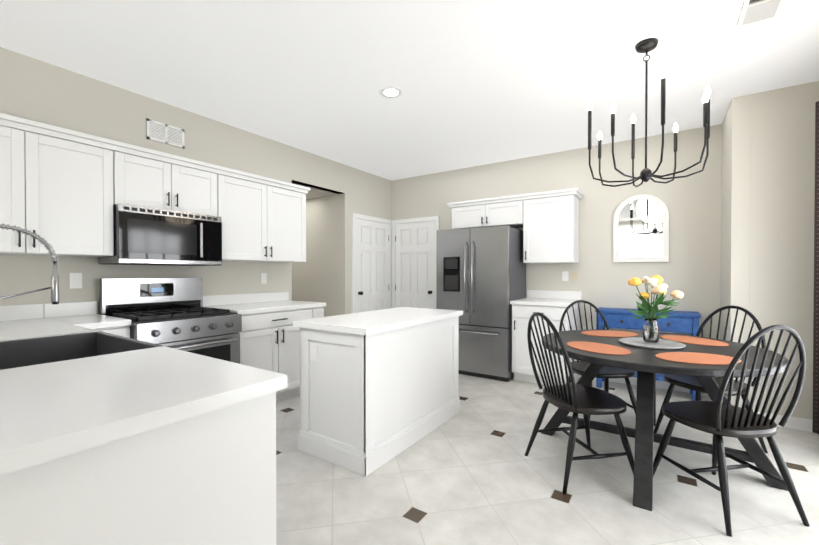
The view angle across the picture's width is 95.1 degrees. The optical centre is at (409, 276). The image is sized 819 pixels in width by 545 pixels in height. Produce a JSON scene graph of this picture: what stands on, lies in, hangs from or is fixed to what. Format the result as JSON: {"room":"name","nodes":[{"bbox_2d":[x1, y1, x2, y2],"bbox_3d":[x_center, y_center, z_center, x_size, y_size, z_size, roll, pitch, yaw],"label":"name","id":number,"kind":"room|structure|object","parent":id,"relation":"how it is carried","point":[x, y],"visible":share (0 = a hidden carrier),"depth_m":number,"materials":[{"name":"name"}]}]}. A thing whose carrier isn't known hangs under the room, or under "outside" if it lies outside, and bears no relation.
{"room":"kitchen","nodes":[
{"label":"kitchen","id":0,"kind":"room"},
{"bbox_2d":[0,47,390,314],"bbox_3d":[-2.422,-0.151,3.009,0.120,2.740,7.690,0,1,34],"label":"wall","id":1,"kind":"structure","parent":0,"point":[33,89],"depth_m":3.24,"materials":[{"name":"grey paint"}]},
{"bbox_2d":[0,304,43,319],"bbox_3d":[-2.755,0.244,2.391,0.018,0.100,0.612,0,1,34],"label":"backsplash","id":2,"kind":"structure","parent":1,"relation":"attached to","point":[30,311],"depth_m":2.55,"materials":[{"name":"white stone"}]},
{"bbox_2d":[0,117,115,256],"bbox_3d":[-2.528,-0.544,2.424,0.348,0.795,0.908,0,1,34],"label":"upper cabinet","id":3,"kind":"object","parent":1,"relation":"attached to","point":[63,191],"depth_m":2.45,"materials":[{"name":"white wood"}]},
{"bbox_2d":[69,273,81,288],"bbox_3d":[-2.488,0.031,2.796,0.007,0.116,0.072,0,1,34],"label":"electrical outlet","id":4,"kind":"object","parent":1,"relation":"attached to","point":[75,280],"visible":1,"depth_m":2.79,"materials":[{"name":"white plastic"}]},
{"bbox_2d":[146,118,184,147],"bbox_3d":[-2.140,-1.254,3.297,0.012,0.170,0.300,0,1,34],"label":"air vent","id":5,"kind":"object","parent":1,"relation":"in","point":[157,131],"visible":1,"depth_m":3.29,"materials":[{"name":"white metal"}]},
{"bbox_2d":[116,145,219,216],"bbox_3d":[-2.061,-0.738,3.116,0.348,0.420,0.760,0,1,34],"label":"upper cabinet","id":6,"kind":"object","parent":1,"relation":"attached to","point":[143,178],"depth_m":2.98,"materials":[{"name":"white wood"}]},
{"bbox_2d":[98,204,221,265],"bbox_3d":[-2.017,-0.310,3.090,0.455,0.428,0.754,0,1,34],"label":"microwave","id":7,"kind":"object","parent":6,"relation":"attached to","point":[148,236],"visible":1,"depth_m":2.92,"materials":[{"name":"silver metal"}]},
{"bbox_2d":[261,273,266,283],"bbox_3d":[-1.600,0.019,4.115,0.007,0.116,0.072,0,1,34],"label":"electrical outlet","id":8,"kind":"object","parent":1,"relation":"attached to","point":[263,278],"visible":1,"depth_m":4.12,"materials":[{"name":"white plastic"}]},
{"bbox_2d":[220,169,307,262],"bbox_3d":[-1.569,-0.557,3.849,0.348,0.795,0.996,0,1,34],"label":"upper cabinet","id":9,"kind":"object","parent":1,"relation":"attached to","point":[263,221],"depth_m":3.70,"materials":[{"name":"white wood"}]},
{"bbox_2d":[352,213,391,312],"bbox_3d":[-0.527,0.146,5.642,0.083,2.091,0.910,0,1,34],"label":"hall door","id":10,"kind":"structure","parent":1,"relation":"in","point":[371,263],"depth_m":5.62,"materials":[{"name":"white wood"}]},
{"bbox_2d":[292,194,338,316],"bbox_3d":[-1.984,0.018,5.989,2.480,2.350,0.120,0,1,34],"label":"wall","id":11,"kind":"structure","parent":0,"point":[315,276],"depth_m":5.44,"materials":[{"name":"grey paint"}]},
{"bbox_2d":[291,180,342,198],"bbox_3d":[-2.219,-1.203,5.521,2.600,0.100,0.900,0,1,34],"label":"ceiling","id":12,"kind":"structure","parent":0,"point":[313,192],"depth_m":5.06,"materials":[{"name":"grey paint"}]},
{"bbox_2d":[0,0,818,180],"bbox_3d":[-0.448,-1.559,1.595,4.720,0.100,7.570,0,1,34],"label":"ceiling","id":13,"kind":"structure","parent":0,"point":[480,82],"depth_m":2.67,"materials":[{"name":"white paint"}]},
{"bbox_2d":[380,86,401,97],"bbox_3d":[-0.152,-1.518,3.091,0.190,0.006,0.190,0,1,34],"label":"recessed light","id":14,"kind":"object","parent":13,"relation":"in","point":[391,92],"visible":1,"depth_m":3.09,"materials":[{"name":"white"}]},
{"bbox_2d":[587,38,710,186],"bbox_3d":[1.545,-1.066,2.446,0.676,0.898,0.676,0,1,34],"label":"chandelier","id":15,"kind":"object","parent":13,"relation":"hanging from","point":[646,46],"visible":1,"depth_m":2.42,"materials":[{"name":"black metal"}]},
{"bbox_2d":[737,0,784,27],"bbox_3d":[1.935,-1.504,2.042,0.180,0.016,0.420,0,1,34],"label":"ceiling vent","id":16,"kind":"object","parent":13,"relation":"in","point":[754,11],"visible":1,"depth_m":2.12,"materials":[{"name":"white"}]},
{"bbox_2d":[276,374,818,544],"bbox_3d":[-1.476,1.275,2.312,7.440,0.100,7.810,0,1,34],"label":"floor","id":17,"kind":"structure","parent":0,"point":[470,473],"depth_m":2.16,"materials":[{"name":"tile"}]},
{"bbox_2d":[0,392,275,544],"bbox_3d":[-0.919,0.790,1.113,0.780,0.890,0.650,0,1,34],"label":"base cabinet","id":18,"kind":"object","parent":17,"relation":"on","point":[162,445],"depth_m":0.90,"materials":[{"name":"white wood"}]},
{"bbox_2d":[0,316,96,341],"bbox_3d":[-2.341,0.317,2.078,1.055,0.040,0.670,0,1,34],"label":"countertop","id":19,"kind":"structure","parent":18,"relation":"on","point":[9,329],"depth_m":2.10,"materials":[{"name":"white stone"}]},
{"bbox_2d":[0,224,59,303],"bbox_3d":[-1.663,0.041,1.526,0.108,0.520,0.370,0,1,34],"label":"faucet","id":20,"kind":"object","parent":19,"relation":"on","point":[54,288],"visible":1,"depth_m":1.66,"materials":[{"name":"silver metal"}]},
{"bbox_2d":[0,346,287,475],"bbox_3d":[-0.907,0.325,1.114,0.826,0.040,0.670,0,1,34],"label":"countertop","id":21,"kind":"structure","parent":18,"relation":"on","point":[49,412],"depth_m":0.97,"materials":[{"name":"white stone"}]},
{"bbox_2d":[0,331,165,369],"bbox_3d":[-1.533,0.418,1.629,0.780,0.226,0.545,0,1,34],"label":"sink","id":22,"kind":"object","parent":21,"relation":"in","point":[28,352],"visible":0.27,"depth_m":1.87,"materials":[{"name":"grey"}]},
{"bbox_2d":[99,278,241,363],"bbox_3d":[-1.881,0.616,3.007,0.726,1.205,0.754,0,1,34],"label":"range","id":23,"kind":"object","parent":17,"relation":"on","point":[174,313],"visible":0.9,"depth_m":2.97,"materials":[{"name":"silver metal"}]},
{"bbox_2d":[44,292,325,401],"bbox_3d":[-1.732,0.701,3.337,0.662,1.030,2.087,0,1,34],"label":"base cabinet","id":24,"kind":"object","parent":17,"relation":"on","point":[269,337],"visible":0.38,"depth_m":3.49,"materials":[{"name":"white painted wood"},{"name":"black metal"}]},
{"bbox_2d":[297,315,460,475],"bbox_3d":[-0.168,0.784,3.007,0.636,0.870,1.294,0,1,34],"label":"kitchen island","id":25,"kind":"object","parent":17,"relation":"on","point":[378,388],"depth_m":2.56,"materials":[{"name":"white wood"}]},
{"bbox_2d":[293,307,462,334],"bbox_3d":[-0.168,0.329,3.003,0.670,0.040,1.330,0,1,34],"label":"island countertop","id":26,"kind":"structure","parent":25,"relation":"on","point":[392,319],"depth_m":2.67,"materials":[{"name":"white stone"}]},
{"bbox_2d":[436,225,525,381],"bbox_3d":[0.904,0.308,4.780,0.936,1.790,0.764,0,1,34],"label":"fridge","id":27,"kind":"object","parent":17,"relation":"on","point":[481,278],"visible":0.92,"depth_m":4.46,"materials":[{"name":"silver metal"}]},
{"bbox_2d":[510,290,581,385],"bbox_3d":[1.599,0.692,4.387,0.650,1.030,0.682,0,1,34],"label":"base cabinet","id":28,"kind":"object","parent":17,"relation":"on","point":[552,306],"visible":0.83,"depth_m":4.22,"materials":[{"name":"white painted wood"},{"name":"black metal"}]},
{"bbox_2d":[525,312,633,493],"bbox_3d":[1.056,0.724,2.377,0.536,1.007,0.478,0,1,-10],"label":"chair","id":29,"kind":"object","parent":17,"relation":"on","point":[584,400],"visible":1,"depth_m":2.27,"materials":[{"name":"black paint"}]},
{"bbox_2d":[559,300,635,419],"bbox_3d":[1.577,0.718,3.157,0.478,1.007,0.536,0,0,-4],"label":"chair","id":30,"kind":"object","parent":17,"relation":"on","point":[606,373],"visible":0.46,"depth_m":3.10,"materials":[{"name":"black paint"}]},
{"bbox_2d":[595,307,700,400],"bbox_3d":[2.492,0.785,3.969,0.914,0.850,0.371,0,1,34],"label":"console table","id":31,"kind":"object","parent":17,"relation":"on","point":[675,322],"visible":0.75,"depth_m":3.86,"materials":[{"name":"blue paint"}]},
{"bbox_2d":[541,329,788,510],"bbox_3d":[1.620,0.842,2.557,1.395,0.762,1.395,0,1,34],"label":"table","id":32,"kind":"object","parent":17,"relation":"on","point":[647,364],"visible":0.69,"depth_m":2.22,"materials":[{"name":"black wood"}]},
{"bbox_2d":[567,341,630,354],"bbox_3d":[1.211,0.458,2.420,0.386,0.004,0.355,0,1,34],"label":"placemat","id":33,"kind":"object","parent":32,"relation":"on","point":[601,348],"visible":0.92,"depth_m":2.38,"materials":[{"name":"orange fabric"}]},
{"bbox_2d":[582,330,637,336],"bbox_3d":[1.590,0.454,2.982,0.386,0.004,0.355,0,1,34],"label":"placemat","id":34,"kind":"object","parent":32,"relation":"on","point":[602,333],"visible":0.88,"depth_m":2.98,"materials":[{"name":"orange fabric"}]},
{"bbox_2d":[619,337,685,349],"bbox_3d":[1.637,0.451,2.542,0.384,0.016,0.384,0,1,34],"label":"tray","id":35,"kind":"object","parent":32,"relation":"on","point":[664,344],"visible":0.92,"depth_m":2.50,"materials":[{"name":"grey"}]},
{"bbox_2d":[627,275,683,342],"bbox_3d":[1.648,0.214,2.535,0.331,0.456,0.287,0,1,34],"label":"vase","id":36,"kind":"object","parent":35,"relation":"on","point":[650,324],"visible":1,"depth_m":2.50,"materials":[{"name":"clear glass"}]},
{"bbox_2d":[660,335,728,345],"bbox_3d":[2.029,0.456,2.687,0.386,0.004,0.355,0,1,34],"label":"placemat","id":37,"kind":"object","parent":32,"relation":"on","point":[695,340],"visible":0.92,"depth_m":2.67,"materials":[{"name":"orange fabric"}]},
{"bbox_2d":[656,352,740,364],"bbox_3d":[1.628,0.461,2.124,0.391,0.004,0.347,0,1,34],"label":"placemat","id":38,"kind":"object","parent":32,"relation":"on","point":[698,358],"visible":0.85,"depth_m":2.10,"materials":[{"name":"orange fabric"}]},
{"bbox_2d":[654,306,767,452],"bbox_3d":[2.193,0.721,2.743,0.536,1.007,0.478,0,1,-18],"label":"chair","id":39,"kind":"object","parent":17,"relation":"on","point":[691,382],"visible":0.52,"depth_m":2.74,"materials":[{"name":"black paint"}]},
{"bbox_2d":[653,324,809,536],"bbox_3d":[1.704,0.727,2.030,0.478,1.007,0.536,0,1,-9],"label":"chair","id":40,"kind":"object","parent":17,"relation":"on","point":[718,419],"visible":1,"depth_m":1.88,"materials":[{"name":"black paint"}]},
{"bbox_2d":[391,124,721,338],"bbox_3d":[1.500,-0.168,4.931,4.240,2.740,0.120,0,1,34],"label":"wall","id":41,"kind":"structure","parent":0,"point":[691,269],"depth_m":4.30,"materials":[{"name":"grey paint"}]},
{"bbox_2d":[392,216,439,308],"bbox_3d":[0.066,0.145,5.776,0.860,2.091,0.083,0,1,34],"label":"pantry door","id":42,"kind":"structure","parent":41,"relation":"in","point":[413,262],"depth_m":5.79,"materials":[{"name":"white wood"}]},
{"bbox_2d":[451,196,522,228],"bbox_3d":[1.064,-0.803,4.935,0.966,0.321,0.348,0,1,34],"label":"upper cabinet","id":43,"kind":"object","parent":41,"relation":"attached to","point":[508,211],"depth_m":4.76,"materials":[{"name":"white wood"}]},
{"bbox_2d":[523,188,578,263],"bbox_3d":[1.702,-0.562,4.508,0.567,0.795,0.348,0,1,34],"label":"upper cabinet","id":44,"kind":"object","parent":41,"relation":"attached to","point":[548,221],"depth_m":4.36,"materials":[{"name":"white wood"}]},
{"bbox_2d":[562,271,567,280],"bbox_3d":[1.904,-0.005,4.583,0.072,0.116,0.007,0,1,34],"label":"electrical outlet","id":45,"kind":"object","parent":41,"relation":"attached to","point":[564,275],"visible":1,"depth_m":4.58,"materials":[{"name":"white plastic"}]},
{"bbox_2d":[571,271,576,280],"bbox_3d":[1.987,-0.004,4.527,0.072,0.116,0.007,0,1,34],"label":"electrical outlet","id":46,"kind":"object","parent":41,"relation":"attached to","point":[573,275],"visible":1,"depth_m":4.53,"materials":[{"name":"white plastic"}]},
{"bbox_2d":[613,194,668,261],"bbox_3d":[2.544,-0.531,4.132,0.520,0.740,0.029,0,1,34],"label":"arched mirror","id":47,"kind":"object","parent":41,"relation":"attached to","point":[640,228],"visible":0.96,"depth_m":4.13,"materials":[{"name":"white mirror"}]},
{"bbox_2d":[579,375,707,394],"bbox_3d":[1.786,1.157,4.668,3.220,0.095,0.015,0,1,34],"label":"baseboard","id":48,"kind":"structure","parent":41,"relation":"attached to","point":[633,380],"depth_m":4.05,"materials":[{"name":"white wood"}]},
{"bbox_2d":[720,94,750,408],"bbox_3d":[2.989,-0.155,3.453,0.120,2.740,0.670,0,1,34],"label":"wall","id":49,"kind":"structure","parent":0,"point":[735,207],"depth_m":3.19,"materials":[{"name":"grey paint"}]},
{"bbox_2d":[749,81,818,419],"bbox_3d":[3.134,-0.151,3.024,0.600,2.740,0.120,0,1,34],"label":"wall","id":50,"kind":"structure","parent":0,"point":[782,188],"depth_m":3.02,"materials":[{"name":"grey paint"}]},
{"bbox_2d":[753,411,812,431],"bbox_3d":[2.984,1.171,3.055,0.570,0.095,0.015,0,1,34],"label":"baseboard","id":51,"kind":"structure","parent":50,"relation":"attached to","point":[802,424],"depth_m":2.98,"materials":[{"name":"white wood"}]},
{"bbox_3d":[2.890,-1.376,2.415,0.093,0.038,1.115,0,1,34],"label":"curtain rod","id":52,"kind":"object","parent":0,"visible":0},
{"bbox_2d":[812,101,818,433],"bbox_3d":[3.010,-0.066,2.656,0.086,2.545,0.577,0,1,34],"label":"panel","id":53,"kind":"object","parent":52,"relation":"hanging from","point":[815,426],"visible":1,"depth_m":2.88,"materials":[{"name":"fabric"}]}
]}

